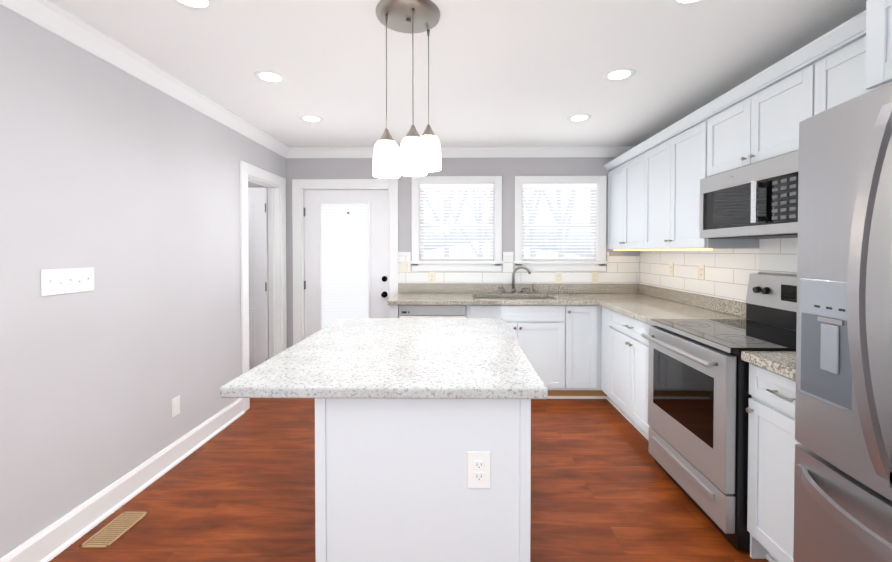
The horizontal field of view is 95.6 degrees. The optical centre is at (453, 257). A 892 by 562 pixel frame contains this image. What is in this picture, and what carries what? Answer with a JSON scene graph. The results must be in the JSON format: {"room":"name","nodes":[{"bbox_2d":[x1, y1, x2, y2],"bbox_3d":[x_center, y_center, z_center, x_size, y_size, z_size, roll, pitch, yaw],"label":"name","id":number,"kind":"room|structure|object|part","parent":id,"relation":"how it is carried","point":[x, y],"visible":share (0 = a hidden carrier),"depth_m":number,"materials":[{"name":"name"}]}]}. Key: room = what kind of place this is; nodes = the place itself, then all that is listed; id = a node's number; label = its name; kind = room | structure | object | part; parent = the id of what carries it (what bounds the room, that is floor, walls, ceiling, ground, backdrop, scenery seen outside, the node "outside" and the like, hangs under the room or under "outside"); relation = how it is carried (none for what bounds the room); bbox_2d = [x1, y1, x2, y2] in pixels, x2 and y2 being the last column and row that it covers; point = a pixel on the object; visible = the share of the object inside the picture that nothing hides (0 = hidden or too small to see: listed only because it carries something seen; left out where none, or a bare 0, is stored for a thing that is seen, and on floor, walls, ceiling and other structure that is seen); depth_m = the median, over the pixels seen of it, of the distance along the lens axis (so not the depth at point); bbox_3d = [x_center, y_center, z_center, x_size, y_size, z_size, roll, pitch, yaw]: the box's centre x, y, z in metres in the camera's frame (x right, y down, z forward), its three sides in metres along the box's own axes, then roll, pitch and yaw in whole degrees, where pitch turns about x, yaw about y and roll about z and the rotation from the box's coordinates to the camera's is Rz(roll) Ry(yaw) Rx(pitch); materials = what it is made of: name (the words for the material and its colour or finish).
{"room":"kitchen","nodes":[
{"label":"kitchen","id":0,"kind":"room"},
{"bbox_2d":[0,5,287,558],"bbox_3d":[-1.880,0.131,0.756,0.120,2.440,7.075,0,1,1],"label":"wall","id":1,"kind":"structure","parent":0,"point":[124,185],"depth_m":2.08,"materials":[{"name":"paint"}]},
{"bbox_2d":[41,267,93,295],"bbox_3d":[-1.798,0.110,1.881,0.017,0.116,0.252,0,1,1],"label":"switch plate","id":2,"kind":"object","parent":1,"relation":"attached to","point":[63,281],"visible":1,"depth_m":1.87,"materials":[{"name":"white plastic"}]},
{"bbox_2d":[0,398,244,561],"bbox_3d":[-1.809,1.290,0.371,0.031,0.135,6.070,0,1,1],"label":"baseboard","id":3,"kind":"structure","parent":1,"relation":"attached to","point":[53,540],"depth_m":2.12,"materials":[{"name":"white wood"}]},
{"bbox_2d":[0,0,291,157],"bbox_3d":[-1.778,-1.042,0.786,0.082,0.094,6.975,0,1,1],"label":"crown molding","id":4,"kind":"structure","parent":1,"relation":"attached to","point":[59,20],"depth_m":2.18,"materials":[{"name":"white wood"}]},
{"bbox_2d":[172,395,179,416],"bbox_3d":[-1.795,0.962,2.611,0.008,0.117,0.072,0,1,1],"label":"outlet","id":5,"kind":"object","parent":1,"relation":"attached to","point":[175,406],"visible":1,"depth_m":2.61,"materials":[{"name":"white plastic"}]},
{"bbox_2d":[248,188,267,369],"bbox_3d":[-2.253,0.293,4.086,0.699,1.997,0.120,0,1,1],"label":"hall door","id":6,"kind":"structure","parent":1,"relation":"in","point":[258,272],"depth_m":4.11,"materials":[{"name":"white wood"}]},
{"bbox_2d":[240,160,286,410],"bbox_3d":[-1.835,0.243,3.820,0.140,2.120,0.860,0,1,1],"label":"door frame","id":7,"kind":"structure","parent":1,"relation":"attached to","point":[274,184],"depth_m":4.13,"materials":[{"name":"white wood"}]},
{"bbox_2d":[49,398,768,561],"bbox_3d":[-0.694,1.375,0.842,5.470,0.050,7.235,0,1,1],"label":"floor","id":8,"kind":"structure","parent":0,"point":[605,487],"depth_m":2.20,"materials":[{"name":"brown wood"}]},
{"bbox_2d":[79,512,148,547],"bbox_3d":[-1.655,1.329,1.980,0.132,0.006,0.250,0,1,1],"label":"floor vent","id":9,"kind":"object","parent":8,"relation":"in","point":[112,531],"visible":1,"depth_m":1.97,"materials":[{"name":"brown"}]},
{"bbox_2d":[315,402,530,561],"bbox_3d":[-0.083,0.892,2.006,0.758,0.879,1.288,0,1,1],"label":"kitchen island","id":10,"kind":"object","parent":8,"relation":"on","point":[410,413],"depth_m":1.37,"materials":[{"name":"painted wood"},{"name":"granite"}]},
{"bbox_2d":[220,318,547,401],"bbox_3d":[-0.223,0.432,1.995,1.076,0.040,1.360,0,1,1],"label":"island countertop","id":11,"kind":"structure","parent":10,"relation":"on","point":[348,359],"depth_m":1.55,"materials":[{"name":"white stone"}]},
{"bbox_2d":[467,451,490,487],"bbox_3d":[0.085,0.716,1.361,0.078,0.125,0.008,0,1,1],"label":"outlet","id":12,"kind":"object","parent":10,"relation":"attached to","point":[479,470],"visible":1,"depth_m":1.36,"materials":[{"name":"white plastic"}]},
{"bbox_2d":[399,305,465,317],"bbox_3d":[-0.192,0.863,3.966,0.609,0.877,0.634,0,1,1],"label":"dishwasher","id":13,"kind":"object","parent":8,"relation":"on","point":[432,311],"visible":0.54,"depth_m":3.65,"materials":[{"name":"white"}]},
{"bbox_2d":[542,305,597,398],"bbox_3d":[1.121,0.862,3.956,0.348,0.880,0.628,0,1,1],"label":"base cabinet","id":14,"kind":"object","parent":8,"relation":"on","point":[585,352],"depth_m":3.65,"materials":[{"name":"white wood"}]},
{"bbox_2d":[598,306,605,398],"bbox_3d":[1.636,0.869,3.519,0.626,0.880,0.273,0,1,1],"label":"base cabinet","id":15,"kind":"object","parent":8,"relation":"on","point":[601,320],"depth_m":3.63,"materials":[{"name":"white wood"}]},
{"bbox_2d":[387,283,654,304],"bbox_3d":[0.680,0.352,3.927,2.548,0.140,0.679,0,1,1],"label":"countertop","id":16,"kind":"structure","parent":15,"relation":"on","point":[408,293],"depth_m":4.17,"materials":[{"name":"stone"}]},
{"bbox_2d":[473,298,548,298],"bbox_3d":[0.577,0.533,3.967,0.777,0.223,0.397,0,1,1],"label":"sink","id":17,"kind":"object","parent":16,"relation":"in","point":[510,298],"visible":0.08,"depth_m":4.16,"materials":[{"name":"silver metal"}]},
{"bbox_2d":[498,266,534,293],"bbox_3d":[0.652,0.233,4.202,0.390,0.288,0.065,0,1,1],"label":"faucet","id":18,"kind":"object","parent":16,"relation":"on","point":[513,280],"visible":0.98,"depth_m":4.19,"materials":[{"name":"silver metal"}]},
{"bbox_2d":[606,308,651,440],"bbox_3d":[1.630,0.877,3.008,0.626,0.880,0.864,0,1,1],"label":"base cabinet","id":19,"kind":"object","parent":8,"relation":"on","point":[627,352],"depth_m":3.06,"materials":[{"name":"white wood"}]},
{"bbox_2d":[595,287,751,325],"bbox_3d":[1.600,0.365,3.072,0.688,0.140,1.010,0,1,1],"label":"countertop","id":20,"kind":"structure","parent":19,"relation":"on","point":[643,303],"depth_m":3.18,"materials":[{"name":"stone"}]},
{"bbox_2d":[641,274,796,549],"bbox_3d":[1.538,0.709,2.184,0.747,1.200,0.766,0,1,1],"label":"range","id":21,"kind":"object","parent":8,"relation":"on","point":[699,395],"visible":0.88,"depth_m":2.06,"materials":[{"name":"silver metal"}]},
{"bbox_2d":[745,363,800,561],"bbox_3d":[1.614,0.899,1.580,0.626,0.880,0.428,0,1,1],"label":"base cabinet","id":22,"kind":"object","parent":8,"relation":"on","point":[771,409],"depth_m":1.66,"materials":[{"name":"white wood"}]},
{"bbox_2d":[741,351,795,380],"bbox_3d":[1.598,0.388,1.574,0.658,0.140,0.432,0,1,1],"label":"countertop","id":23,"kind":"structure","parent":22,"relation":"on","point":[783,363],"depth_m":1.67,"materials":[{"name":"stone"}]},
{"bbox_2d":[793,83,891,561],"bbox_3d":[1.457,0.453,0.976,0.891,1.790,0.752,0,1,1],"label":"fridge","id":24,"kind":"object","parent":8,"relation":"on","point":[843,468],"visible":1,"depth_m":1.15,"materials":[{"name":"grey metal"}]},
{"bbox_2d":[52,0,866,146],"bbox_3d":[-0.694,-1.120,0.803,5.470,0.060,7.235,0,1,1],"label":"ceiling","id":25,"kind":"structure","parent":0,"point":[516,73],"depth_m":2.27,"materials":[{"name":"white paint"}]},
{"bbox_2d":[172,0,216,11],"bbox_3d":[-1.119,-1.102,1.721,0.187,0.003,0.187,-1,1,-38],"label":"recessed light","id":26,"kind":"object","parent":25,"relation":"in","point":[197,5],"depth_m":1.76,"materials":[{"name":"white plastic"}]},
{"bbox_2d":[254,70,286,83],"bbox_3d":[-1.135,-1.114,2.501,0.187,0.003,0.187,-1,1,-38],"label":"recessed light","id":27,"kind":"object","parent":25,"relation":"in","point":[263,75],"depth_m":2.49,"materials":[{"name":"white plastic"}]},
{"bbox_2d":[299,115,322,122],"bbox_3d":[-1.161,-1.126,3.291,0.187,0.003,0.187,0,1,-5],"label":"recessed light","id":28,"kind":"object","parent":25,"relation":"in","point":[307,118],"depth_m":3.28,"materials":[{"name":"white"}]},
{"bbox_2d":[373,0,440,178],"bbox_3d":[-0.212,-0.736,1.843,0.302,0.740,0.296,0,1,1],"label":"pendant light","id":29,"kind":"object","parent":25,"relation":"hanging from","point":[411,16],"depth_m":1.78,"materials":[{"name":"white glass"}]},
{"bbox_3d":[-0.303,-0.447,1.817,0.121,0.162,0.121,0,1,1],"label":"pendant light shade","id":30,"kind":"part","parent":29,"relation":"part of","materials":[{"name":"white glass"}]},
{"bbox_3d":[-0.178,-0.446,1.765,0.121,0.162,0.121,0,1,1],"label":"pendant light shade","id":31,"kind":"part","parent":29,"relation":"part of","materials":[{"name":"white glass"}]},
{"bbox_3d":[-0.121,-0.503,1.934,0.121,0.162,0.121,0,1,1],"label":"pendant light shade","id":32,"kind":"part","parent":29,"relation":"part of","materials":[{"name":"white glass"}]},
{"bbox_2d":[567,114,591,121],"bbox_3d":[1.014,-1.126,3.266,0.187,0.003,0.187,0,1,-5],"label":"recessed light","id":33,"kind":"object","parent":25,"relation":"in","point":[579,117],"depth_m":3.25,"materials":[{"name":"white plastic"}]},
{"bbox_2d":[603,68,635,80],"bbox_3d":[1.010,-1.114,2.466,0.187,0.003,0.187,0,1,-5],"label":"recessed light","id":34,"kind":"object","parent":25,"relation":"in","point":[618,74],"depth_m":2.46,"materials":[{"name":"white plastic"}]},
{"bbox_2d":[668,0,705,6],"bbox_3d":[1.001,-1.101,1.687,0.187,0.003,0.187,0,1,-5],"label":"recessed light","id":35,"kind":"object","parent":25,"relation":"in","point":[678,3],"depth_m":1.75,"materials":[{"name":"white plastic"}]},
{"bbox_2d":[296,157,639,283],"bbox_3d":[0.165,0.075,4.350,3.571,2.440,0.160,0,1,1],"label":"wall","id":36,"kind":"structure","parent":0,"point":[310,168],"depth_m":4.26,"materials":[{"name":"paint"}]},
{"bbox_2d":[292,179,397,344],"bbox_3d":[-1.146,0.234,4.358,1.119,2.122,0.180,0,1,1],"label":"door frame","id":37,"kind":"structure","parent":36,"relation":"attached to","point":[298,185],"depth_m":4.26,"materials":[{"name":"white wood"}]},
{"bbox_2d":[304,190,388,337],"bbox_3d":[-1.150,0.286,4.310,0.911,2.007,0.117,0,1,1],"label":"exterior door","id":38,"kind":"structure","parent":36,"relation":"in","point":[346,254],"depth_m":4.33,"materials":[{"name":"white paint"},{"name":"glass"},{"name":"dark bronze"}]},
{"bbox_2d":[410,176,502,270],"bbox_3d":[0.031,-0.355,4.325,0.974,0.999,0.200,0,1,1],"label":"window frame","id":39,"kind":"structure","parent":36,"relation":"attached to","point":[495,264],"depth_m":4.25,"materials":[{"name":"white wood"}]},
{"bbox_2d":[288,146,634,157],"bbox_3d":[0.080,-1.095,4.212,3.540,0.094,0.082,0,1,1],"label":"crown molding","id":40,"kind":"structure","parent":36,"relation":"attached to","point":[566,151],"depth_m":4.20,"materials":[{"name":"white wood"}]},
{"bbox_2d":[420,188,594,259],"bbox_3d":[0.577,-0.376,4.368,1.877,0.809,0.064,0,1,1],"label":"window","id":41,"kind":"structure","parent":36,"relation":"in","point":[490,242],"depth_m":4.35,"materials":[{"name":"white"}]},
{"bbox_2d":[420,184,596,258],"bbox_3d":[0.576,-0.382,4.296,1.869,0.790,0.040,0,1,1],"label":"window blinds","id":42,"kind":"object","parent":41,"relation":"attached to","point":[585,186],"visible":0.9,"depth_m":4.29,"materials":[{"name":"grey plastic"}]},
{"bbox_2d":[398,252,637,283],"bbox_3d":[0.673,0.097,4.255,2.520,0.358,0.015,0,1,1],"label":"tile backsplash","id":43,"kind":"structure","parent":36,"relation":"attached to","point":[620,269],"depth_m":4.26,"materials":[{"name":"white tile"}]},
{"bbox_2d":[401,261,407,272],"bbox_3d":[-0.525,0.101,4.260,0.072,0.117,0.016,0,1,1],"label":"light switch","id":44,"kind":"object","parent":43,"relation":"attached to","point":[404,266],"visible":1,"depth_m":4.26,"materials":[{"name":"beige plastic"}]},
{"bbox_2d":[429,272,434,282],"bbox_3d":[-0.230,0.214,4.263,0.072,0.117,0.008,0,1,1],"label":"electrical outlet","id":45,"kind":"object","parent":43,"relation":"attached to","point":[431,277],"visible":1,"depth_m":4.26,"materials":[{"name":"beige plastic"}]},
{"bbox_2d":[555,272,561,282],"bbox_3d":[1.100,0.215,4.248,0.072,0.117,0.008,0,1,1],"label":"electrical outlet","id":46,"kind":"object","parent":43,"relation":"attached to","point":[558,277],"visible":1,"depth_m":4.25,"materials":[{"name":"beige plastic"}]},
{"bbox_2d":[592,272,598,282],"bbox_3d":[1.485,0.215,4.243,0.072,0.117,0.008,0,1,1],"label":"electrical outlet","id":47,"kind":"object","parent":43,"relation":"attached to","point":[595,277],"visible":1,"depth_m":4.24,"materials":[{"name":"beige plastic"}]},
{"bbox_2d":[513,176,607,270],"bbox_3d":[1.119,-0.354,4.313,0.980,0.999,0.200,0,1,1],"label":"window frame","id":48,"kind":"structure","parent":36,"relation":"attached to","point":[599,264],"depth_m":4.23,"materials":[{"name":"white wood"}]},
{"bbox_2d":[655,248,796,329],"bbox_3d":[1.981,0.131,0.792,0.120,2.440,7.235,0,1,1],"label":"wall","id":49,"kind":"structure","parent":0,"point":[746,248],"depth_m":2.44,"materials":[{"name":"paint"}]},
{"bbox_2d":[604,156,619,248],"bbox_3d":[1.781,-0.519,4.000,0.347,0.880,0.482,0,1,1],"label":"upper cabinet","id":50,"kind":"object","parent":49,"relation":"attached to","point":[613,219],"depth_m":4.06,"materials":[{"name":"white wood"}]},
{"bbox_2d":[614,249,712,250],"bbox_3d":[1.665,-0.064,3.404,0.030,0.011,1.589,0,1,1],"label":"under-cabinet light","id":51,"kind":"object","parent":50,"relation":"attached to","point":[656,249],"visible":1,"depth_m":3.41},
{"bbox_2d":[620,144,639,248],"bbox_3d":[1.777,-0.513,3.605,0.347,0.880,0.533,0,1,1],"label":"upper cabinet","id":52,"kind":"object","parent":49,"relation":"attached to","point":[630,162],"depth_m":3.69,"materials":[{"name":"white wood"}]},
{"bbox_2d":[640,132,663,248],"bbox_3d":[1.772,-0.506,3.186,0.347,0.880,0.532,0,1,1],"label":"upper cabinet","id":53,"kind":"object","parent":49,"relation":"attached to","point":[654,192],"depth_m":3.27,"materials":[{"name":"white wood"}]},
{"bbox_2d":[664,108,758,248],"bbox_3d":[1.767,-0.500,2.792,0.347,0.880,0.482,0,1,1],"label":"upper cabinet","id":54,"kind":"object","parent":49,"relation":"attached to","point":[683,142],"depth_m":2.78,"materials":[{"name":"white wood"}]},
{"bbox_2d":[638,238,797,302],"bbox_3d":[1.937,0.089,2.799,0.009,0.419,2.899,0,1,1],"label":"tile backsplash","id":55,"kind":"structure","parent":49,"relation":"attached to","point":[728,272],"depth_m":2.96,"materials":[{"name":"white tile"}]},
{"bbox_2d":[669,263,673,275],"bbox_3d":[1.939,0.107,3.605,0.008,0.117,0.072,0,1,1],"label":"electrical outlet","id":56,"kind":"object","parent":55,"relation":"attached to","point":[671,269],"visible":1,"depth_m":3.60,"materials":[{"name":"beige plastic"}]},
{"bbox_2d":[699,264,704,279],"bbox_3d":[1.934,0.114,3.155,0.008,0.117,0.072,0,1,1],"label":"electrical outlet","id":57,"kind":"object","parent":55,"relation":"attached to","point":[702,271],"visible":1,"depth_m":3.14,"materials":[{"name":"beige plastic"}]},
{"bbox_2d":[704,88,739,177],"bbox_3d":[1.762,-0.714,2.323,0.347,0.438,0.441,0,1,1],"label":"upper cabinet","id":58,"kind":"object","parent":49,"relation":"attached to","point":[721,117],"depth_m":2.39,"materials":[{"name":"white wood"}]},
{"bbox_2d":[736,44,811,168],"bbox_3d":[1.758,-0.709,1.996,0.347,0.438,0.440,0,1,1],"label":"upper cabinet","id":59,"kind":"object","parent":49,"relation":"attached to","point":[773,104],"depth_m":1.99,"materials":[{"name":"white wood"}]},
{"bbox_2d":[699,150,798,238],"bbox_3d":[1.719,-0.297,2.166,0.429,0.377,0.764,0,1,1],"label":"microwave","id":60,"kind":"object","parent":59,"relation":"attached to","point":[758,200],"visible":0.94,"depth_m":2.08,"materials":[{"name":"grey metal"}]},
{"bbox_2d":[812,20,855,115],"bbox_3d":[1.753,-0.513,1.559,0.347,0.817,0.440,0,1,1],"label":"upper cabinet","id":61,"kind":"object","parent":49,"relation":"attached to","point":[833,55],"depth_m":1.68,"materials":[{"name":"white wood"}]},
{"bbox_2d":[852,0,891,98],"bbox_3d":[1.638,-0.734,1.114,0.567,0.376,0.441,0,1,1],"label":"upper cabinet","id":62,"kind":"object","parent":49,"relation":"attached to","point":[874,24],"depth_m":1.31,"materials":[{"name":"white wood"}]},
{"label":"outside","id":63,"kind":"structure","parent":0,"visible":0},
{"bbox_2d":[424,241,579,256],"bbox_3d":[0.061,0.615,8.820,18.000,2.020,8.720,0,1,1],"label":"ground","id":64,"kind":"structure","parent":63,"point":[488,255],"depth_m":9.86,"materials":[{"name":"white"}]},
{"bbox_2d":[424,190,576,256],"bbox_3d":[-0.594,-1.602,8.308,8.155,6.274,3.786,0,1,1],"label":"trees","id":65,"kind":"object","parent":64,"relation":"on","point":[482,243],"depth_m":7.64,"materials":[{"name":"grey plant"}]},
{"bbox_2d":[424,190,590,256],"bbox_3d":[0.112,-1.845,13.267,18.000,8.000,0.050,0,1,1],"label":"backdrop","id":66,"kind":"structure","parent":63,"point":[431,243],"depth_m":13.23,"materials":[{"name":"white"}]}
]}

